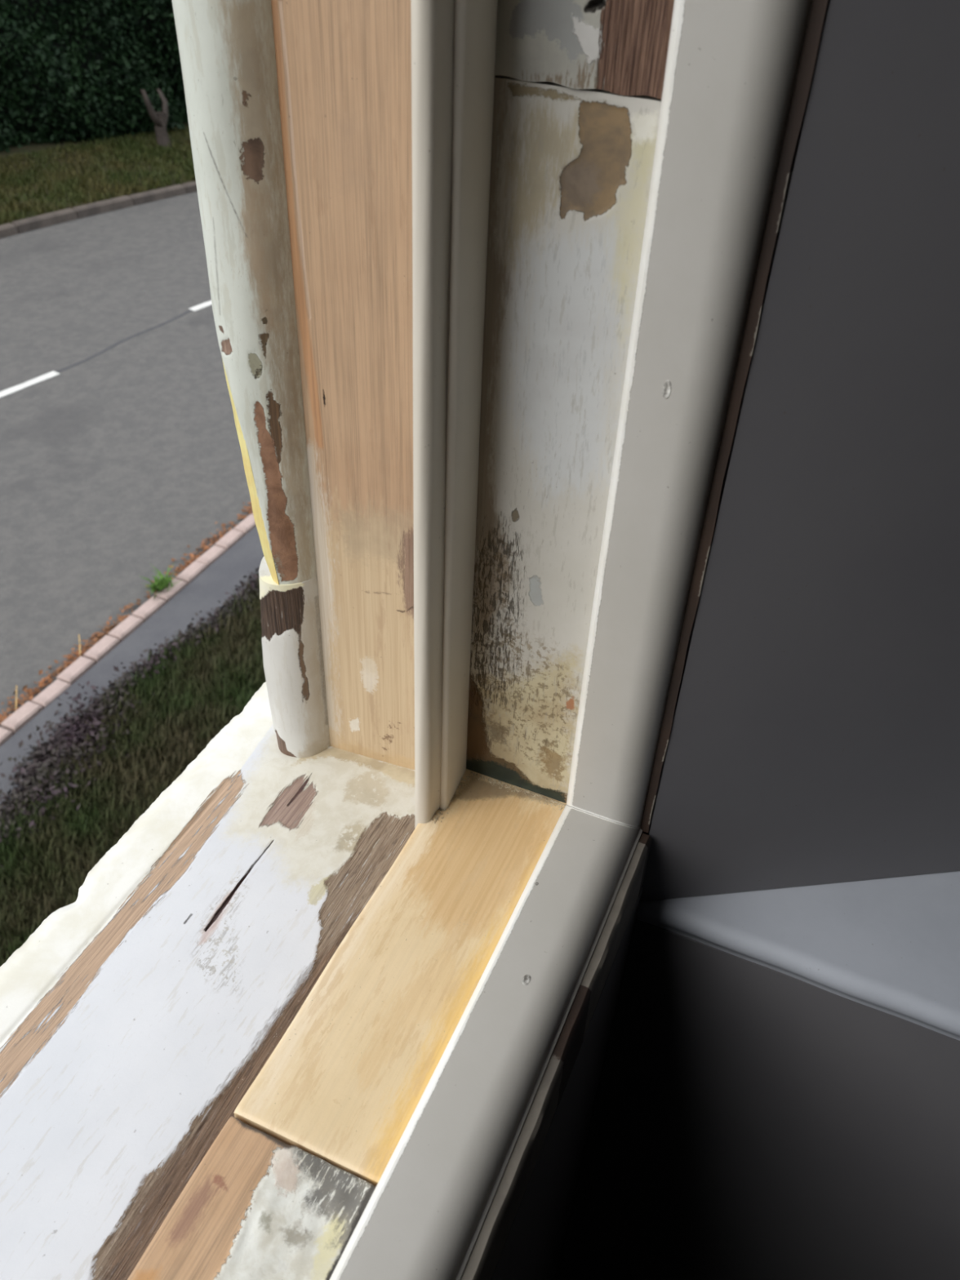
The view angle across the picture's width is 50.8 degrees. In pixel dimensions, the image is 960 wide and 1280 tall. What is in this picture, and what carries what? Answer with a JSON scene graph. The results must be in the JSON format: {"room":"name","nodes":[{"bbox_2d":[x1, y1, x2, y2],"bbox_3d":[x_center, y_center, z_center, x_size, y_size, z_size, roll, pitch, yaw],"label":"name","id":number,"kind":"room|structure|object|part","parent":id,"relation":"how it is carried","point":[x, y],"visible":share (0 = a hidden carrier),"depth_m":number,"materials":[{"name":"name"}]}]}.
{"room":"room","nodes":[
{"label":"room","id":0,"kind":"room"},
{"bbox_2d":[491,884,643,1279],"bbox_3d":[-0.242,0.752,0.535,0.240,0.848,1.088,17,41,17],"label":"wall","id":1,"kind":"structure","parent":0,"point":[532,1250],"depth_m":0.63,"materials":[{"name":"black paint"}]},
{"bbox_2d":[0,0,830,1279],"bbox_3d":[-0.203,-0.139,-0.099,0.298,1.367,1.250,17,41,17],"label":"window","id":2,"kind":"structure","parent":1,"relation":"in","point":[488,280],"depth_m":0.47,"materials":[{"name":"white paint"}]},
{"bbox_3d":[-0.280,0.346,0.344,0.170,0.052,1.220,17,41,17],"label":"sill","id":3,"kind":"part","parent":2,"relation":"part of","materials":[{"name":"white paint"}]},
{"bbox_2d":[555,0,959,1279],"bbox_3d":[0.272,-0.334,0.594,0.600,2.500,0.647,17,41,17],"label":"wall","id":4,"kind":"structure","parent":0,"point":[815,739],"depth_m":0.56,"materials":[{"name":"grey paint"}]},
{"bbox_2d":[636,871,959,1040],"bbox_3d":[0.292,0.160,0.670,0.332,0.021,0.213,17,41,17],"label":"windowsill","id":5,"kind":"structure","parent":4,"relation":"on","point":[890,945],"depth_m":0.62,"materials":[{"name":"paint"}]},
{"label":"outside","id":6,"kind":"structure","parent":0,"visible":0},
{"bbox_2d":[0,564,266,966],"bbox_3d":[1.045,-1.435,9.179,3.600,0.360,29.000,17,41,17],"label":"lawn","id":7,"kind":"structure","parent":6,"point":[140,794],"depth_m":5.85,"materials":[{"name":"plant"}]},
{"bbox_2d":[0,567,260,871],"bbox_3d":[-2.021,0.062,6.783,0.807,0.212,5.044,17,41,17],"label":"plants","id":8,"kind":"object","parent":7,"relation":"on","point":[45,757],"visible":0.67,"depth_m":6.09,"materials":[{"name":"plant"}]},
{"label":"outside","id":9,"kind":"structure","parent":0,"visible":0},
{"bbox_2d":[0,191,253,727],"bbox_3d":[-7.377,-7.070,15.684,17.804,0.300,40.000,17,41,17],"label":"road","id":10,"kind":"structure","parent":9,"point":[126,458],"depth_m":9.39,"materials":[{"name":"grey asphalt"}]},
{"bbox_2d":[14,685,17,711],"bbox_3d":[-2.964,0.376,6.466,0.017,0.040,0.270,-9,40,-14],"label":"stalk","id":11,"kind":"object","parent":10,"relation":"on","point":[16,686],"visible":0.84,"depth_m":6.45,"materials":[{"name":"beige plant"}]},
{"bbox_2d":[0,370,59,397],"bbox_3d":[-4.906,-2.154,9.520,0.108,0.004,2.202,25,44,25],"label":"road marking","id":12,"kind":"object","parent":10,"relation":"on","point":[51,374],"visible":1,"depth_m":10.01,"materials":[{"name":"paint"}]},
{"bbox_2d":[78,634,80,657],"bbox_3d":[-2.728,0.043,6.891,0.017,0.040,0.270,-9,40,-14],"label":"stalk","id":13,"kind":"object","parent":10,"relation":"on","point":[78,634],"visible":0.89,"depth_m":6.87,"materials":[{"name":"beige plant"}]},
{"bbox_2d":[0,181,197,238],"bbox_3d":[-4.107,-6.437,15.005,1.076,0.437,21.867,32,47,31],"label":"kerb","id":14,"kind":"object","parent":10,"relation":"on","point":[50,219],"visible":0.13,"depth_m":14.16,"materials":[{"name":"grey concrete"}]},
{"bbox_2d":[55,309,192,372],"bbox_3d":[-3.577,-3.478,11.234,0.294,0.002,9.266,21,43,22],"label":"crack","id":15,"kind":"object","parent":10,"relation":"on","point":[189,310],"depth_m":10.89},
{"bbox_2d":[0,502,252,723],"bbox_3d":[-2.638,-0.095,7.080,0.216,0.064,10.510,17,41,17],"label":"dead leaves","id":16,"kind":"object","parent":10,"relation":"on","point":[96,639],"visible":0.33,"depth_m":6.98,"materials":[{"name":"brown plant"}]},
{"bbox_2d":[0,513,256,746],"bbox_3d":[-1.775,-0.974,8.402,0.139,0.320,15.739,17,41,17],"label":"kerb","id":17,"kind":"object","parent":10,"relation":"on","point":[28,711],"visible":0.13,"depth_m":6.97,"materials":[{"name":"concrete"}]},
{"bbox_2d":[139,564,178,599],"bbox_3d":[-2.320,-0.428,7.356,0.335,0.119,0.365,17,41,17],"label":"weed","id":18,"kind":"object","parent":17,"relation":"on","point":[162,581],"visible":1,"depth_m":7.36,"materials":[{"name":"green plant"}]},
{"bbox_2d":[188,300,211,311],"bbox_3d":[-2.737,-4.320,12.323,0.108,0.004,2.072,25,44,25],"label":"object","id":19,"kind":"structure","parent":10,"relation":"on","point":[208,303],"depth_m":11.73,"materials":[{"name":"paint"}]},
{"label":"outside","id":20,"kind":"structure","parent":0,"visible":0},
{"bbox_2d":[0,120,195,225],"bbox_3d":[-10.645,-5.938,13.837,9.784,0.620,35.554,31,47,30],"label":"verge","id":21,"kind":"structure","parent":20,"point":[34,146],"depth_m":15.55,"materials":[{"name":"plant"}]},
{"bbox_2d":[0,0,188,152],"bbox_3d":[-6.786,-9.484,14.909,23.833,4.467,2.816,-31,50,-34],"label":"hedge","id":22,"kind":"object","parent":21,"relation":"on","point":[70,70],"visible":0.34,"depth_m":15.74,"materials":[{"name":"green plant"}]},
{"bbox_2d":[140,88,171,148],"bbox_3d":[-5.112,-8.246,16.198,0.304,1.050,0.440,17,41,17],"label":"trunk","id":23,"kind":"object","parent":21,"relation":"on","point":[160,118],"visible":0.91,"depth_m":16.11,"materials":[{"name":"brown plant"}]},
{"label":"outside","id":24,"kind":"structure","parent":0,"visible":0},
{"bbox_2d":[0,525,263,828],"bbox_3d":[1.255,-4.451,12.939,0.836,0.330,40.000,17,41,17],"label":"footpath","id":25,"kind":"structure","parent":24,"point":[202,593],"depth_m":7.02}
]}

